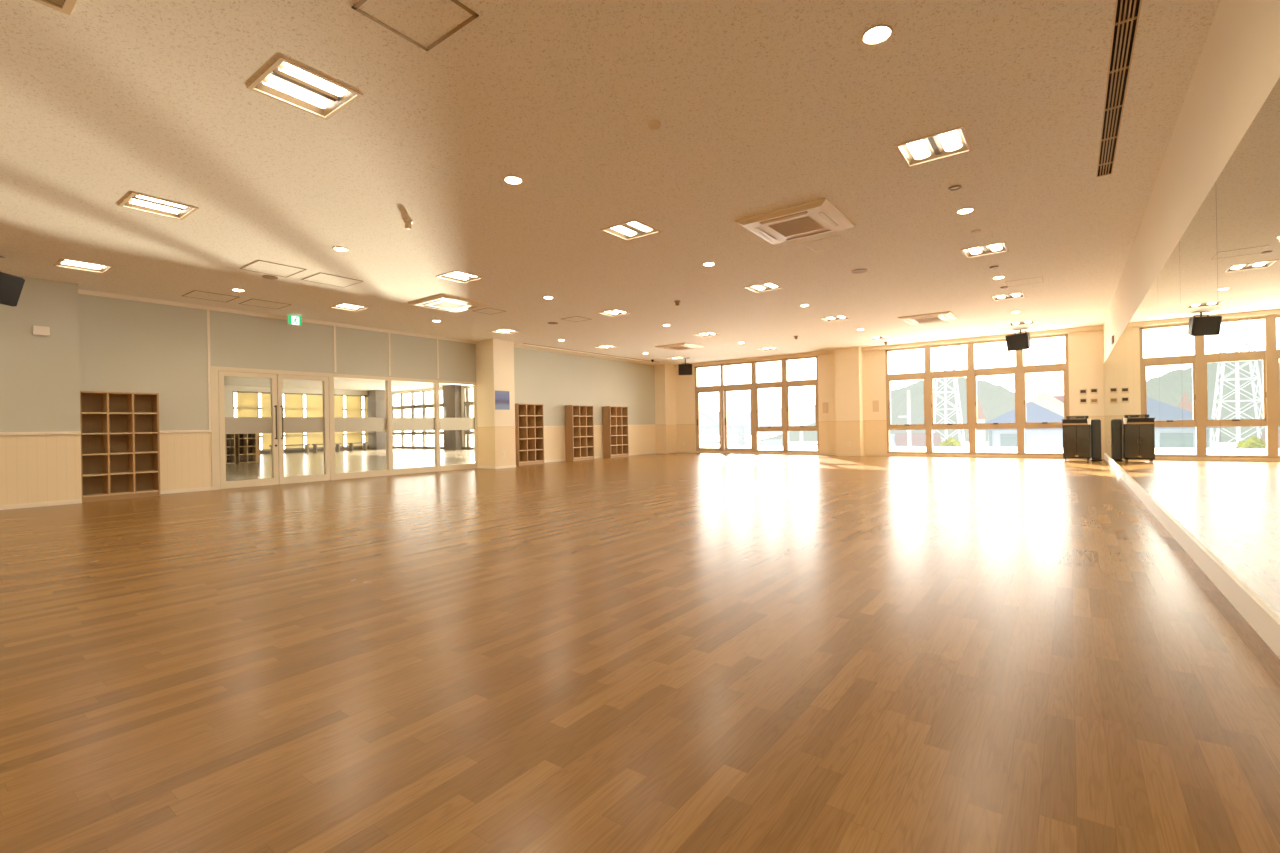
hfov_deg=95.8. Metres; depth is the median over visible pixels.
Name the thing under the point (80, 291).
trim
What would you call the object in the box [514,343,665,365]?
trim
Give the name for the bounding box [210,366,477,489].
frame
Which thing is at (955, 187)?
recessed light
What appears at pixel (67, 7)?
ceiling vent
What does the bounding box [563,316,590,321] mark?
ceiling hatch
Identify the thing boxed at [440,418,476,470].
window
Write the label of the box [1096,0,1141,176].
ceiling vent
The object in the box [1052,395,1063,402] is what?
house
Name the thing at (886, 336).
ceiling light
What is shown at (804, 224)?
grille
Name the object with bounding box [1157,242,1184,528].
mirror panel
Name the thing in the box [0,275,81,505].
wall
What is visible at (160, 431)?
trim
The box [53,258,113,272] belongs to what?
ceiling light
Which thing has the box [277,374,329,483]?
door
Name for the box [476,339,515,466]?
column
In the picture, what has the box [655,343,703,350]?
air conditioner
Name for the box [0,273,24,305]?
grille
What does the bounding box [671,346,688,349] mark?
grille
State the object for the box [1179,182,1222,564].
mirror panel
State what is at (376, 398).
wall
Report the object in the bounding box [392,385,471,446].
windows
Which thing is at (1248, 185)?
mirror panel
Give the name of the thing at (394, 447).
baseboard
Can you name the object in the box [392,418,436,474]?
window
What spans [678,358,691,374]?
loudspeaker
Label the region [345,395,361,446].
roller blind
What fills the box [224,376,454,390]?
ceiling
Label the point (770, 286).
ceiling light
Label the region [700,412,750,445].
footbridge
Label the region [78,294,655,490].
wall
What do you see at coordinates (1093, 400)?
light switch
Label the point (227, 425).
door
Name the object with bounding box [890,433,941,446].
house
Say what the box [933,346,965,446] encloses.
pylon
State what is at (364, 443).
bench
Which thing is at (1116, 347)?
mirror panel
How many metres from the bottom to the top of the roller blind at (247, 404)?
2.829 m
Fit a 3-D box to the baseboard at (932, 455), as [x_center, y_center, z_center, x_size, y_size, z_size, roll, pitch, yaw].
[6.312,0.866,17.864,12.560,0.059,0.378,-1,0,37]
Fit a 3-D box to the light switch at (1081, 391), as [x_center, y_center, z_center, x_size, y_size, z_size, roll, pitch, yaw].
[11.115,-0.865,14.502,0.150,0.140,0.014,-1,0,37]
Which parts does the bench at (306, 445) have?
seat, leg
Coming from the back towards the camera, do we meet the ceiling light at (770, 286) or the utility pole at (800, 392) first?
the utility pole at (800, 392)
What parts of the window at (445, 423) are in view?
rail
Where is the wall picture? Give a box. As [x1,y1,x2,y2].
[495,391,509,409]
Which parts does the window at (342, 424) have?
rail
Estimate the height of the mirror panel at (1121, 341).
2.188 m
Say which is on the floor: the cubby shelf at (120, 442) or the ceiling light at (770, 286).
the cubby shelf at (120, 442)
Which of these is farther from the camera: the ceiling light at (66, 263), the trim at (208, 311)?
the trim at (208, 311)
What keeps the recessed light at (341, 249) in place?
in the ceiling at (761, 106)
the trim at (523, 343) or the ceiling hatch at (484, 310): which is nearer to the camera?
the ceiling hatch at (484, 310)
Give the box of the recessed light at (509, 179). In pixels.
[503,176,522,183]
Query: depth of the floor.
2.41 m
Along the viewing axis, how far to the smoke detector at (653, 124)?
4.35 m
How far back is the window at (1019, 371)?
15.94 m
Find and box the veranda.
[304,445,1062,452]
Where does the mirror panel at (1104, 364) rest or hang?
attached to the wall at (1237, 69)
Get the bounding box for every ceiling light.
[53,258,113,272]
[118,192,198,219]
[247,57,362,119]
[329,303,370,311]
[436,271,484,282]
[489,329,520,333]
[595,345,616,348]
[598,309,631,316]
[600,220,660,240]
[692,332,719,336]
[743,282,783,292]
[759,347,777,350]
[819,315,849,321]
[867,335,891,339]
[894,126,972,167]
[960,242,1008,257]
[991,292,1024,300]
[1008,320,1034,325]
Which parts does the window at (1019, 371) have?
sash, rail, sash, rail, sash, rail, rail, sash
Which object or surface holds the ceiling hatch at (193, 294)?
attached to the ceiling at (761, 106)
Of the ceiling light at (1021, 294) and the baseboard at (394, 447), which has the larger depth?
the baseboard at (394, 447)
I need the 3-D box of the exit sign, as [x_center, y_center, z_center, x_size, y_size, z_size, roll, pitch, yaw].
[-6.754,-2.075,11.294,0.068,0.188,0.250,-1,0,37]
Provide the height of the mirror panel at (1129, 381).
2.188 m
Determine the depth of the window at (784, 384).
19.83 m
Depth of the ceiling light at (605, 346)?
16.61 m
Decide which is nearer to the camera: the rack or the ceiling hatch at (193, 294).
the ceiling hatch at (193, 294)
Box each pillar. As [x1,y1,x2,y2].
[654,364,676,453]
[834,347,863,455]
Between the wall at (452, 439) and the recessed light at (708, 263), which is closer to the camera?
the recessed light at (708, 263)
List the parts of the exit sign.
white doorway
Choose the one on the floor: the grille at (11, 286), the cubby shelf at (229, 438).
the cubby shelf at (229, 438)
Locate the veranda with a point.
(344, 445)
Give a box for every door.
[218,371,278,488]
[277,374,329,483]
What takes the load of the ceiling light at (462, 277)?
attached to the ceiling at (761, 106)
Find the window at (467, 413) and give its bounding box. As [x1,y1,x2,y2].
[464,386,473,446]
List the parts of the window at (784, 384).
door, door, sash, rail, sash, rail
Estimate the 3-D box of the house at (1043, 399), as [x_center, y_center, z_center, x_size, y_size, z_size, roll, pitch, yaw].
[35.633,0.964,50.781,7.600,7.860,6.600,-1,0,37]
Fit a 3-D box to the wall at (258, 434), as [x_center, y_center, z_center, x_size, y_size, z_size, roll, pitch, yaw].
[-15.433,0.710,17.235,0.150,1.140,7.250,-1,0,37]
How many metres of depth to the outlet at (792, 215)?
6.28 m
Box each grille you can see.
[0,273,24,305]
[430,302,466,309]
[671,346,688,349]
[679,364,691,374]
[769,216,822,236]
[915,317,940,322]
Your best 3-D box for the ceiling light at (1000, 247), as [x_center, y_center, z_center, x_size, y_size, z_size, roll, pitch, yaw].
[4.637,-2.396,7.774,0.512,0.063,0.512,-1,0,37]
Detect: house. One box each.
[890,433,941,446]
[976,400,985,443]
[976,402,1063,446]
[1027,391,1063,416]
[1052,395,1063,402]
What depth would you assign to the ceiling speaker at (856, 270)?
8.72 m
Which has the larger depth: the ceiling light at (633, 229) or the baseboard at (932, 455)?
the baseboard at (932, 455)
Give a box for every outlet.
[422,300,440,304]
[449,300,474,305]
[754,228,775,239]
[760,211,807,224]
[786,230,830,240]
[819,212,838,226]
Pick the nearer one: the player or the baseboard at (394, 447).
the player
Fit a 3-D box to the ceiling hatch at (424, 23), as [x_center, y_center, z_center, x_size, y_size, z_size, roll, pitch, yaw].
[-1.224,-2.268,3.161,0.490,0.005,0.460,-1,0,37]
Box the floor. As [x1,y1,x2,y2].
[0,448,1279,852]
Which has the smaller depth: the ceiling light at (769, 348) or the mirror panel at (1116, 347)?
the mirror panel at (1116, 347)
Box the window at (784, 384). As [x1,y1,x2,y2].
[695,356,818,452]
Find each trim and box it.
[0,424,655,434]
[78,289,475,343]
[207,310,438,429]
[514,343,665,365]
[523,343,655,361]
[674,325,1102,367]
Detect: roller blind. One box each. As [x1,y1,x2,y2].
[237,391,257,416]
[261,392,270,449]
[284,393,302,448]
[306,394,322,447]
[334,395,343,446]
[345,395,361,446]
[364,396,367,445]
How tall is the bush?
4.463 m
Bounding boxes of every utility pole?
[792,391,802,445]
[898,390,910,446]
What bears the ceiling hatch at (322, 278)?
attached to the ceiling at (761, 106)
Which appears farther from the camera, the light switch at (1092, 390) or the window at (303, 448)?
the window at (303, 448)
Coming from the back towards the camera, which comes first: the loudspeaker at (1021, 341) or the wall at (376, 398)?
the wall at (376, 398)
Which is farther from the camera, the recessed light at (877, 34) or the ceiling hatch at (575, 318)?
the ceiling hatch at (575, 318)
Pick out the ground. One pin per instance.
(705, 438)
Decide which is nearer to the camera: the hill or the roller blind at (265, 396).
the roller blind at (265, 396)
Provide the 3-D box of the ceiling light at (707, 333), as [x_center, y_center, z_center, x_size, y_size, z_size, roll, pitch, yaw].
[1.673,-2.341,14.549,0.512,0.063,0.512,-1,0,37]
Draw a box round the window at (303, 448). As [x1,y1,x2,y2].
[233,391,367,450]
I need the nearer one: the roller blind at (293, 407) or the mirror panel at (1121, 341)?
the mirror panel at (1121, 341)
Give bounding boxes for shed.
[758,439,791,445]
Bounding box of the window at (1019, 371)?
[885,334,1068,455]
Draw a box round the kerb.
[395,444,1062,450]
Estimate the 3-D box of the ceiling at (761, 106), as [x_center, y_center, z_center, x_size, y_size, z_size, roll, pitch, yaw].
[-0.458,-2.282,9.209,13.054,0.001,22.285,-1,0,37]
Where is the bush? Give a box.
[939,437,962,446]
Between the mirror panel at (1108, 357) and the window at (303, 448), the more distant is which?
the window at (303, 448)
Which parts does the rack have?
door, drawer, door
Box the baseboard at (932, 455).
[677,451,1103,458]
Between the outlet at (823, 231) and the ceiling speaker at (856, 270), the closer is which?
the outlet at (823, 231)
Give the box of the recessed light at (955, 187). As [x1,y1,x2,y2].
[948,185,960,190]
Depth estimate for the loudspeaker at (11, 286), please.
7.28 m
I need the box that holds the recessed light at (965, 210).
[956,208,973,213]
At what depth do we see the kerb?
20.68 m
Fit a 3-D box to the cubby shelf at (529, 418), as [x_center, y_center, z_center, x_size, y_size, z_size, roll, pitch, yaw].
[-3.148,0.218,16.163,0.325,1.690,0.950,-1,0,37]
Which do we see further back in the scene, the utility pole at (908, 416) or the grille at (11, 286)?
the utility pole at (908, 416)
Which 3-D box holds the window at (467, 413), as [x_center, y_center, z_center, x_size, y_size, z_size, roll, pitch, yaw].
[-7.275,-0.479,28.243,4.150,3.100,0.135,-1,0,37]
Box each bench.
[269,444,309,453]
[312,443,340,451]
[348,442,367,450]
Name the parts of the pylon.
leg, leg, leg, leg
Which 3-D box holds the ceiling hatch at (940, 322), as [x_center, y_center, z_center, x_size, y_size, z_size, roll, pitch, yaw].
[6.915,-2.407,13.489,0.480,0.005,0.450,-1,0,37]
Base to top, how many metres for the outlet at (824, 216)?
0.015 m
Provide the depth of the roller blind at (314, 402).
30.34 m
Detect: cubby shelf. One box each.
[80,391,159,502]
[225,434,235,463]
[235,434,256,463]
[515,403,543,465]
[565,405,593,460]
[602,406,628,457]
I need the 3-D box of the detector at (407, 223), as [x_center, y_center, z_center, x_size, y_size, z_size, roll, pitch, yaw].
[-2.536,-2.201,6.316,0.100,0.089,0.100,-1,0,37]
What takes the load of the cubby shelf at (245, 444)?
on the floor
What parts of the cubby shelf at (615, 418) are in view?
panel, panel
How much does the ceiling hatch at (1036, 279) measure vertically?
0.005 m
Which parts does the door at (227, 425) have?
rail, rail, pull handle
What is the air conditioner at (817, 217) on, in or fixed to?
attached to the ceiling at (761, 106)
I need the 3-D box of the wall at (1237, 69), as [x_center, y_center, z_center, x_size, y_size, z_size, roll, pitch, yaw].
[4.890,-0.731,5.257,0.200,3.294,22.285,-1,0,37]
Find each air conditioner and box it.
[408,294,490,311]
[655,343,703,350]
[735,198,854,243]
[898,311,957,324]
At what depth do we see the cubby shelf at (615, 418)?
19.17 m
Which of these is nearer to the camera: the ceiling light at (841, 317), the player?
the ceiling light at (841, 317)
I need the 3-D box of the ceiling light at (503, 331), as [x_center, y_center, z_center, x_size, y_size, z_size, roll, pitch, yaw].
[-3.164,-2.256,13.571,0.512,0.063,0.512,-1,0,37]
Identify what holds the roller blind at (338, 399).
attached to the window at (303, 448)
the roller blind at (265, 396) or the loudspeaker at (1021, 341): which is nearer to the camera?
the loudspeaker at (1021, 341)
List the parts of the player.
panel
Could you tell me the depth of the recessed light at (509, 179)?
5.30 m
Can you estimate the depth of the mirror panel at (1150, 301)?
5.94 m
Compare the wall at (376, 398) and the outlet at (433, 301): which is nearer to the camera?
the outlet at (433, 301)
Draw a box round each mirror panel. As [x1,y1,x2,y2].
[1103,361,1107,454]
[1106,354,1110,457]
[1110,348,1115,462]
[1114,341,1120,467]
[1118,330,1126,473]
[1125,318,1134,480]
[1132,300,1145,491]
[1143,277,1161,506]
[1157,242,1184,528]
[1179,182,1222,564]
[1216,78,1279,619]
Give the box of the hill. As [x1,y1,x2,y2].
[699,405,815,435]
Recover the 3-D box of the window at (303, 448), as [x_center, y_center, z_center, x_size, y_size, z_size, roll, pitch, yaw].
[-17.178,-0.253,30.329,0.100,2.900,7.310,-1,0,37]
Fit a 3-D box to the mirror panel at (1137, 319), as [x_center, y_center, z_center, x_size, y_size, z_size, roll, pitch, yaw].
[6.139,-0.351,7.108,0.010,2.188,1.354,-1,0,37]
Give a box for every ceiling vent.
[33,0,76,14]
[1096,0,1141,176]
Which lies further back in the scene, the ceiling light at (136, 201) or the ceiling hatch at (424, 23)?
the ceiling light at (136, 201)
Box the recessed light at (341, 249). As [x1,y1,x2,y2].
[333,247,347,251]
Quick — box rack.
[1062,419,1090,460]
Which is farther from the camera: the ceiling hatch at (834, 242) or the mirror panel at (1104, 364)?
the mirror panel at (1104, 364)
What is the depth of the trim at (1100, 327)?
16.68 m
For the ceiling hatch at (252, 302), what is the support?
attached to the ceiling at (761, 106)
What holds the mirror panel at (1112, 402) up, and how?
attached to the wall at (1237, 69)
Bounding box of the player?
[1066,416,1088,418]
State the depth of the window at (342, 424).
12.58 m
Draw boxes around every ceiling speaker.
[262,275,277,278]
[851,269,867,272]
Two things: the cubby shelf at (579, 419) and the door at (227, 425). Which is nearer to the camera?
the door at (227, 425)
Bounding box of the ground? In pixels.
[260,435,987,449]
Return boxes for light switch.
[1079,389,1086,394]
[1080,398,1086,403]
[1090,388,1097,393]
[1090,398,1097,403]
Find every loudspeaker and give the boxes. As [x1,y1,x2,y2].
[0,256,24,306]
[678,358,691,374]
[1005,328,1030,350]
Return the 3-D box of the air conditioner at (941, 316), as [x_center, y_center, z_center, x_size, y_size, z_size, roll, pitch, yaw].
[6.356,-2.370,12.752,1.020,0.059,1.020,-1,0,37]
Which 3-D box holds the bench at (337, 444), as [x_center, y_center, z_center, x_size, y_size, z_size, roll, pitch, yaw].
[-16.229,1.090,29.946,0.400,0.420,1.300,-1,0,37]
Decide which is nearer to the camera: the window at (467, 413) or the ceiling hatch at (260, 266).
the ceiling hatch at (260, 266)
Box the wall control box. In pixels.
[32,325,49,335]
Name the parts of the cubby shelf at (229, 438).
panel, panel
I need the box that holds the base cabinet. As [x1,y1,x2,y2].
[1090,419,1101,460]
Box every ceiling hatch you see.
[182,290,238,301]
[239,299,291,308]
[240,260,306,277]
[302,273,362,287]
[351,0,478,50]
[474,308,505,313]
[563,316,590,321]
[801,235,850,251]
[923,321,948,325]
[1005,276,1043,286]
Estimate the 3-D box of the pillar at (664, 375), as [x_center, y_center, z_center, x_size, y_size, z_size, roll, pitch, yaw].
[0.957,-0.654,21.620,0.473,3.293,0.704,-1,0,37]
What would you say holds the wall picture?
attached to the column at (494, 357)
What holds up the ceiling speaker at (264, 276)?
attached to the ceiling at (761, 106)
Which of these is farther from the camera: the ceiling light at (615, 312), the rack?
the rack
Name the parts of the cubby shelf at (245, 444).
panel, panel, panel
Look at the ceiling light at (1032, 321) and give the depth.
13.80 m
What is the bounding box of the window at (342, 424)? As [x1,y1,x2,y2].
[334,417,388,479]
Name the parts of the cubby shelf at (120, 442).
panel, panel, shelf, shelf, shelf, shelf, shelf, panel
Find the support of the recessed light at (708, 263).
in the ceiling at (761, 106)
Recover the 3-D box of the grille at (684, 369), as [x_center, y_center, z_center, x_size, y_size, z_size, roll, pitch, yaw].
[1.519,-1.911,19.380,0.446,0.346,0.030,-1,0,6]
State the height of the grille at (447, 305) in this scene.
0.011 m
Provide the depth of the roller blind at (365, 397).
32.56 m
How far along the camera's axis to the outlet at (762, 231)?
6.81 m
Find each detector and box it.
[403,219,412,229]
[648,120,660,129]
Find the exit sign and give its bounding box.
[287,315,301,325]
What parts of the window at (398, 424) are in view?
rail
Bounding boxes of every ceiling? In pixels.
[0,0,1219,364]
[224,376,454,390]
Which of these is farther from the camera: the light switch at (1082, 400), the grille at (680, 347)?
the grille at (680, 347)
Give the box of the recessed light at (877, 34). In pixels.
[861,24,892,44]
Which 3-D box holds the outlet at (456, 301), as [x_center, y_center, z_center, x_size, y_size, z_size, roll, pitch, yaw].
[-3.140,-2.181,10.216,0.038,0.013,0.530,-1,0,37]
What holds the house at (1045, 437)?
on the ground
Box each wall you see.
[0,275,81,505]
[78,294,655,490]
[224,385,367,416]
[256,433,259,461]
[368,390,385,449]
[443,385,461,449]
[477,330,1104,456]
[1103,0,1279,361]
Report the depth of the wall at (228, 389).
28.34 m
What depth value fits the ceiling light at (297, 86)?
3.90 m
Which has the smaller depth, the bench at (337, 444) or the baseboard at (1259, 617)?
the baseboard at (1259, 617)
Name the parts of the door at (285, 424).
pull handle, rail, rail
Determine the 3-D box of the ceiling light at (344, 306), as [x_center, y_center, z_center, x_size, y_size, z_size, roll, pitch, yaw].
[-5.340,-2.219,10.641,0.512,0.063,0.512,-1,0,37]
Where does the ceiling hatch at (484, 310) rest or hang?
attached to the ceiling at (761, 106)
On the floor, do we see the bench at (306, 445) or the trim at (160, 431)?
the bench at (306, 445)
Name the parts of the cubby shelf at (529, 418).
panel, shelf, panel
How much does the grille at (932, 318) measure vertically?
0.011 m
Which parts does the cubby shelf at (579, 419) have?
panel, panel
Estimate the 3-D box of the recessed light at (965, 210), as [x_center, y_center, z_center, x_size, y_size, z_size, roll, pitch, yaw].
[3.547,-2.345,6.305,0.176,0.018,0.176,-1,0,37]
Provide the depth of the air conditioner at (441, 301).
10.28 m
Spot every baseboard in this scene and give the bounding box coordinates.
[0,452,655,509]
[260,446,473,453]
[677,451,1103,458]
[1104,453,1279,658]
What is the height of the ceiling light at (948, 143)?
0.063 m
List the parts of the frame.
post, post, post, post, post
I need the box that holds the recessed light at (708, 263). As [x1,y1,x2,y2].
[703,262,714,265]

